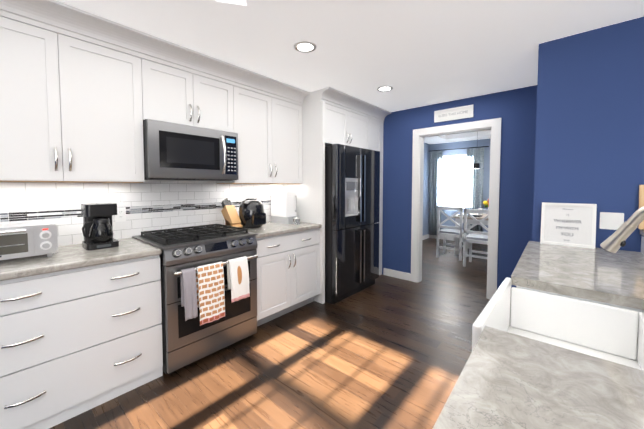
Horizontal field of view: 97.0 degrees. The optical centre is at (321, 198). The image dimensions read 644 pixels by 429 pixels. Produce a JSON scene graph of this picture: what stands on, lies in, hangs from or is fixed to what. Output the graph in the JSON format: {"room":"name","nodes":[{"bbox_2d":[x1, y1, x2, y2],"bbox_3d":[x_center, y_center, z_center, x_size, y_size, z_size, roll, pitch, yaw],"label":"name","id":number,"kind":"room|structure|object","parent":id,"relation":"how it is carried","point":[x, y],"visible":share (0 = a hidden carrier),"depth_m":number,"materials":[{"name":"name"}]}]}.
{"room":"kitchen","nodes":[
{"label":"kitchen","id":0,"kind":"room"},
{"bbox_2d":[49,238,489,428],"bbox_3d":[1.981,1.321,1.289,7.500,0.060,11.200,2,3,41],"label":"floor","id":1,"kind":"structure","parent":0,"point":[385,352],"depth_m":2.11,"materials":[{"name":"brown wood"}]},
{"bbox_2d":[0,255,162,428],"bbox_3d":[-1.646,0.828,1.852,0.660,0.876,0.908,2,3,41],"label":"drawers","id":2,"kind":"object","parent":1,"relation":"on","point":[75,342],"visible":1,"depth_m":1.65,"materials":[{"name":"white wood"}]},
{"bbox_2d":[0,238,161,280],"bbox_3d":[-1.650,0.369,1.827,0.646,0.042,0.926,2,3,41],"label":"countertop","id":3,"kind":"structure","parent":2,"relation":"on","point":[68,257],"depth_m":1.72,"materials":[{"name":"stone"}]},
{"bbox_2d":[0,221,57,259],"bbox_3d":[-1.835,0.255,1.673,0.310,0.198,0.390,2,3,41],"label":"toaster oven","id":4,"kind":"object","parent":3,"relation":"on","point":[24,239],"visible":1,"depth_m":1.65,"materials":[{"name":"silver metal"}]},
{"bbox_2d":[81,203,118,250],"bbox_3d":[-1.573,0.187,2.006,0.195,0.305,0.195,2,3,41],"label":"coffee maker","id":5,"kind":"object","parent":3,"relation":"on","point":[97,229],"visible":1,"depth_m":1.96,"materials":[{"name":"black plastic"}]},
{"bbox_2d":[132,224,257,373],"bbox_3d":[-1.055,0.755,2.446,0.746,0.968,0.774,2,3,41],"label":"range","id":6,"kind":"object","parent":1,"relation":"on","point":[187,342],"visible":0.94,"depth_m":2.18,"materials":[{"name":"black metal"}]},
{"bbox_2d":[180,267,197,320],"bbox_3d":[-0.936,0.666,2.006,0.074,0.345,0.091,2,3,41],"label":"towel","id":7,"kind":"object","parent":6,"relation":"hanging from","point":[188,290],"visible":1,"depth_m":1.99,"materials":[{"name":"grey fabric"}]},
{"bbox_2d":[195,261,224,325],"bbox_3d":[-0.831,0.698,2.128,0.074,0.421,0.201,2,3,41],"label":"towel","id":8,"kind":"object","parent":6,"relation":"hanging from","point":[210,292],"visible":0.98,"depth_m":2.10,"materials":[{"name":"fabric"}]},
{"bbox_2d":[227,256,249,302],"bbox_3d":[-0.677,0.645,2.304,0.073,0.332,0.167,2,3,41],"label":"towel","id":9,"kind":"object","parent":6,"relation":"hanging from","point":[238,276],"visible":1,"depth_m":2.29,"materials":[{"name":"white fabric"}]},
{"bbox_2d":[256,228,319,325],"bbox_3d":[-0.542,0.772,3.113,0.664,0.876,0.909,2,3,41],"label":"base cabinet","id":10,"kind":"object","parent":1,"relation":"on","point":[288,272],"depth_m":2.88,"materials":[{"name":"white wood"}]},
{"bbox_2d":[238,221,321,238],"bbox_3d":[-0.544,0.313,3.095,0.646,0.042,0.916,2,3,41],"label":"countertop","id":11,"kind":"structure","parent":10,"relation":"on","point":[268,229],"depth_m":2.93,"materials":[{"name":"stone"}]},
{"bbox_2d":[221,198,242,227],"bbox_3d":[-0.935,0.148,2.912,0.297,0.303,0.100,2,3,41],"label":"knife block","id":12,"kind":"object","parent":11,"relation":"on","point":[230,214],"visible":0.85,"depth_m":2.88,"materials":[{"name":"brown wood"}]},
{"bbox_2d":[239,198,265,227],"bbox_3d":[-0.709,0.146,2.967,0.347,0.301,0.264,2,3,41],"label":"air fryer","id":13,"kind":"object","parent":11,"relation":"on","point":[252,214],"visible":0.98,"depth_m":2.88,"materials":[{"name":"black plastic"}]},
{"bbox_2d":[271,191,299,223],"bbox_3d":[-0.439,0.092,3.383,0.330,0.372,0.185,2,3,41],"label":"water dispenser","id":14,"kind":"object","parent":11,"relation":"on","point":[283,207],"visible":0.98,"depth_m":3.31,"materials":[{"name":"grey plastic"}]},
{"bbox_2d":[293,217,299,224],"bbox_3d":[-0.288,0.243,3.221,0.075,0.085,0.076,2,3,41],"label":"glass jar","id":15,"kind":"object","parent":11,"relation":"on","point":[296,220],"visible":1,"depth_m":3.19,"materials":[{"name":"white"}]},
{"bbox_2d":[284,87,390,303],"bbox_3d":[0.262,-0.042,3.931,0.756,2.430,1.426,2,3,41],"label":"surround","id":16,"kind":"object","parent":1,"relation":"on","point":[330,116],"visible":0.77,"depth_m":3.36,"materials":[{"name":"white wood"}]},
{"bbox_2d":[325,144,379,303],"bbox_3d":[0.192,0.272,3.770,0.824,1.815,0.945,2,3,41],"label":"refrigerator","id":17,"kind":"object","parent":1,"relation":"on","point":[352,191],"visible":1,"depth_m":3.38,"materials":[{"name":"black metal"}]},
{"bbox_2d":[436,206,467,260],"bbox_3d":[2.480,0.622,5.410,0.440,0.970,0.430,2,3,41],"label":"dining chair","id":18,"kind":"object","parent":1,"relation":"on","point":[452,231],"visible":0.88,"depth_m":5.29,"materials":[{"name":"white paint"}]},
{"bbox_2d":[452,213,488,254],"bbox_3d":[3.421,0.723,5.451,1.530,0.765,0.960,2,3,41],"label":"dining table","id":19,"kind":"object","parent":1,"relation":"on","point":[470,220],"visible":0.19,"depth_m":5.53,"materials":[{"name":"beige wood"}]},
{"bbox_2d":[458,208,482,216],"bbox_3d":[2.975,0.264,5.643,0.380,0.134,0.535,2,3,41],"label":"tray","id":20,"kind":"object","parent":19,"relation":"on","point":[479,215],"visible":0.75,"depth_m":5.47,"materials":[{"name":"white plastic"}]},
{"bbox_2d":[483,199,488,214],"bbox_3d":[3.268,0.147,5.526,0.223,0.377,0.245,2,3,41],"label":"centrepiece","id":21,"kind":"object","parent":19,"relation":"on","point":[486,203],"visible":0.15,"depth_m":5.49,"materials":[{"name":"yellow plant"}]},
{"bbox_2d":[463,209,488,266],"bbox_3d":[2.672,0.650,4.779,0.440,0.970,0.430,2,3,41],"label":"dining chair","id":22,"kind":"object","parent":1,"relation":"on","point":[479,237],"visible":0.65,"depth_m":4.70,"materials":[{"name":"white paint"}]},
{"bbox_2d":[433,206,643,428],"bbox_3d":[1.160,0.658,0.911,1.060,1.298,2.657,2,3,41],"label":"kitchen counter","id":23,"kind":"object","parent":1,"relation":"on","point":[557,336],"visible":1,"depth_m":0.90,"materials":[{"name":"grey stone"}]},
{"bbox_2d":[540,202,596,248],"bbox_3d":[1.777,0.185,2.063,0.300,0.305,0.063,2,3,41],"label":"framed sign","id":24,"kind":"object","parent":23,"relation":"on","point":[569,224],"visible":1,"depth_m":2.06,"materials":[{"name":"wood"}]},
{"bbox_2d":[600,206,643,252],"bbox_3d":[1.085,0.198,0.925,0.249,0.380,0.245,2,3,41],"label":"faucet","id":25,"kind":"object","parent":23,"relation":"on","point":[612,244],"depth_m":1.02,"materials":[{"name":"silver metal"}]},
{"bbox_2d":[638,185,643,229],"bbox_3d":[2.179,0.056,1.712,0.370,0.285,0.068,2,3,41],"label":"cutting board","id":26,"kind":"object","parent":23,"relation":"on","point":[641,203],"visible":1,"depth_m":1.82,"materials":[{"name":"brown wood"}]},
{"bbox_2d":[56,0,643,143],"bbox_3d":[1.889,-1.266,1.068,7.500,0.270,10.920,2,3,41],"label":"ceiling","id":27,"kind":"structure","parent":0,"point":[416,53],"depth_m":2.06,"materials":[{"name":"white paint"}]},
{"bbox_2d":[216,0,246,5],"bbox_3d":[-0.408,-1.150,1.505,0.530,0.001,0.290,2,3,41],"label":"ceiling light","id":28,"kind":"object","parent":27,"relation":"attached to","point":[241,2],"visible":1,"depth_m":1.67,"materials":[{"name":"white"}]},
{"bbox_2d":[294,41,315,52],"bbox_3d":[-0.131,-1.179,2.211,0.175,0.006,0.175,2,3,35],"label":"recessed light","id":29,"kind":"object","parent":27,"relation":"in","point":[304,46],"depth_m":2.20,"materials":[{"name":"white paint"}]},
{"bbox_2d":[377,86,392,91],"bbox_3d":[0.697,-1.221,3.159,0.175,0.006,0.175,2,3,35],"label":"recessed light","id":30,"kind":"object","parent":27,"relation":"in","point":[383,88],"depth_m":3.15,"materials":[{"name":"white paint"}]},
{"bbox_2d":[473,132,479,168],"bbox_3d":[3.073,-1.062,5.635,0.100,0.925,0.100,2,3,41],"label":"dining pendant light","id":31,"kind":"object","parent":27,"relation":"hanging from","point":[476,165],"visible":0.17,"depth_m":5.59,"materials":[{"name":"black plastic"}]},
{"bbox_2d":[382,85,536,288],"bbox_3d":[1.491,-0.041,3.887,2.670,2.430,0.120,2,3,41],"label":"wall","id":32,"kind":"structure","parent":0,"point":[514,110],"depth_m":3.32,"materials":[{"name":"blue paint"}]},
{"bbox_2d":[383,268,410,280],"bbox_3d":[1.102,1.110,4.188,0.435,0.105,0.013,2,3,41],"label":"baseboard","id":33,"kind":"structure","parent":32,"relation":"attached to","point":[397,274],"depth_m":4.17,"materials":[{"name":"white paint"}]},
{"bbox_2d":[434,105,473,122],"bbox_3d":[1.658,-1.074,3.603,0.465,0.150,0.018,2,3,41],"label":"sign","id":34,"kind":"object","parent":32,"relation":"attached to","point":[438,117],"visible":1,"depth_m":3.59,"materials":[{"name":"white paint"}]},
{"bbox_2d":[442,110,467,116],"bbox_3d":[1.652,-1.073,3.595,0.351,0.032,0.001,2,3,41],"label":"lettering","id":35,"kind":"object","parent":34,"relation":"attached to","point":[457,113],"visible":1,"depth_m":3.55,"materials":[{"name":"grey"}]},
{"bbox_2d":[411,118,501,298],"bbox_3d":[1.706,0.117,3.707,1.050,2.130,0.156,2,3,41],"label":"door frame","id":36,"kind":"structure","parent":32,"relation":"attached to","point":[492,125],"depth_m":3.53,"materials":[{"name":"white paint"}]},
{"bbox_2d":[430,139,490,231],"bbox_3d":[4.571,-0.367,5.939,4.600,2.900,0.120,2,3,41],"label":"wall","id":37,"kind":"structure","parent":0,"point":[462,144],"depth_m":6.84,"materials":[{"name":"blue"}]},
{"bbox_2d":[442,154,466,208],"bbox_3d":[3.304,-0.424,6.979,0.820,1.300,0.095,2,3,41],"label":"window","id":38,"kind":"structure","parent":37,"relation":"in","point":[452,156],"depth_m":6.99,"materials":[{"name":"white paint"}]},
{"bbox_2d":[429,234,486,244],"bbox_3d":[4.528,1.031,5.949,4.595,0.105,0.013,2,3,41],"label":"baseboard","id":39,"kind":"structure","parent":37,"relation":"attached to","point":[430,236],"depth_m":7.19,"materials":[{"name":"white paint"}]},
{"bbox_2d":[532,17,643,251],"bbox_3d":[3.443,0.099,0.742,4.650,2.430,0.120,2,3,41],"label":"wall","id":40,"kind":"structure","parent":0,"point":[589,144],"depth_m":1.97,"materials":[{"name":"blue paint"}]},
{"bbox_2d":[599,212,623,229],"bbox_3d":[1.973,0.151,1.939,0.115,0.116,0.012,2,3,41],"label":"switch plate","id":41,"kind":"object","parent":40,"relation":"attached to","point":[611,221],"visible":0.85,"depth_m":1.94,"materials":[{"name":"white plastic"}]},
{"bbox_3d":[-0.665,-0.260,3.528,0.120,2.900,11.200,2,3,41],"label":"wall","id":42,"kind":"structure","parent":0,"visible":0},
{"bbox_2d":[0,0,144,182],"bbox_3d":[-1.766,-0.642,1.891,0.343,1.050,0.914,2,3,41],"label":"upper cabinet","id":43,"kind":"object","parent":42,"relation":"attached to","point":[84,94],"depth_m":1.80,"materials":[{"name":"white wood"}]},
{"bbox_2d":[0,180,283,245],"bbox_3d":[-1.341,-0.155,2.656,0.010,0.952,2.592,2,3,41],"label":"backsplash","id":44,"kind":"structure","parent":42,"relation":"attached to","point":[150,205],"depth_m":2.38,"materials":[{"name":"tile"}]},
{"bbox_2d":[115,207,125,221],"bbox_3d":[-1.637,0.127,2.315,0.007,0.116,0.072,2,3,41],"label":"electrical outlet","id":45,"kind":"object","parent":44,"relation":"attached to","point":[120,216],"visible":0.92,"depth_m":2.31,"materials":[{"name":"white plastic"}]},
{"bbox_2d":[144,40,235,132],"bbox_3d":[-1.215,-0.903,2.512,0.343,0.585,0.762,2,3,41],"label":"upper cabinet","id":46,"kind":"object","parent":42,"relation":"attached to","point":[184,88],"depth_m":2.36,"materials":[{"name":"white wood"}]},
{"bbox_2d":[143,119,237,180],"bbox_3d":[-1.164,-0.384,2.490,0.478,0.443,0.754,2,3,41],"label":"microwave","id":47,"kind":"object","parent":46,"relation":"attached to","point":[176,152],"visible":1,"depth_m":2.30,"materials":[{"name":"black metal"}]},
{"bbox_2d":[217,72,303,183],"bbox_3d":[-0.664,-0.698,3.153,0.343,1.050,0.914,2,3,41],"label":"upper cabinet","id":48,"kind":"object","parent":42,"relation":"attached to","point":[268,115],"depth_m":2.99,"materials":[{"name":"white wood"}]},
{"bbox_2d":[423,143,429,234],"bbox_3d":[1.664,-0.374,6.101,0.004,2.900,3.456,2,3,41],"label":"wall","id":49,"kind":"structure","parent":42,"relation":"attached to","point":[426,188],"depth_m":7.24,"materials":[{"name":"blue"}]},
{"bbox_2d":[429,146,488,151],"bbox_3d":[3.248,-1.204,6.857,1.350,0.020,0.020,2,3,41],"label":"curtain rod","id":50,"kind":"object","parent":42,"relation":"attached to","point":[460,148],"visible":1,"depth_m":6.79,"materials":[{"name":"black metal"}]},
{"bbox_2d":[429,151,442,234],"bbox_3d":[2.878,-0.139,7.227,0.314,2.130,0.060,2,3,41],"label":"curtain","id":51,"kind":"object","parent":50,"relation":"hanging from","point":[435,188],"visible":0.79,"depth_m":7.23,"materials":[{"name":"fabric"}]},
{"bbox_2d":[466,147,483,233],"bbox_3d":[3.553,-0.113,6.639,0.364,2.130,0.060,2,3,41],"label":"curtain","id":52,"kind":"object","parent":50,"relation":"hanging from","point":[474,188],"visible":0.69,"depth_m":6.62,"materials":[{"name":"fabric"}]},
{"label":"outside","id":53,"kind":"structure","parent":0,"visible":0},
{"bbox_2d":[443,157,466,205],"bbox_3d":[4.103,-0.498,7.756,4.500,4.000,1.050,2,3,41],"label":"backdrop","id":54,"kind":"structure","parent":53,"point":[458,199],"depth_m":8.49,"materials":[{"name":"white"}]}
]}

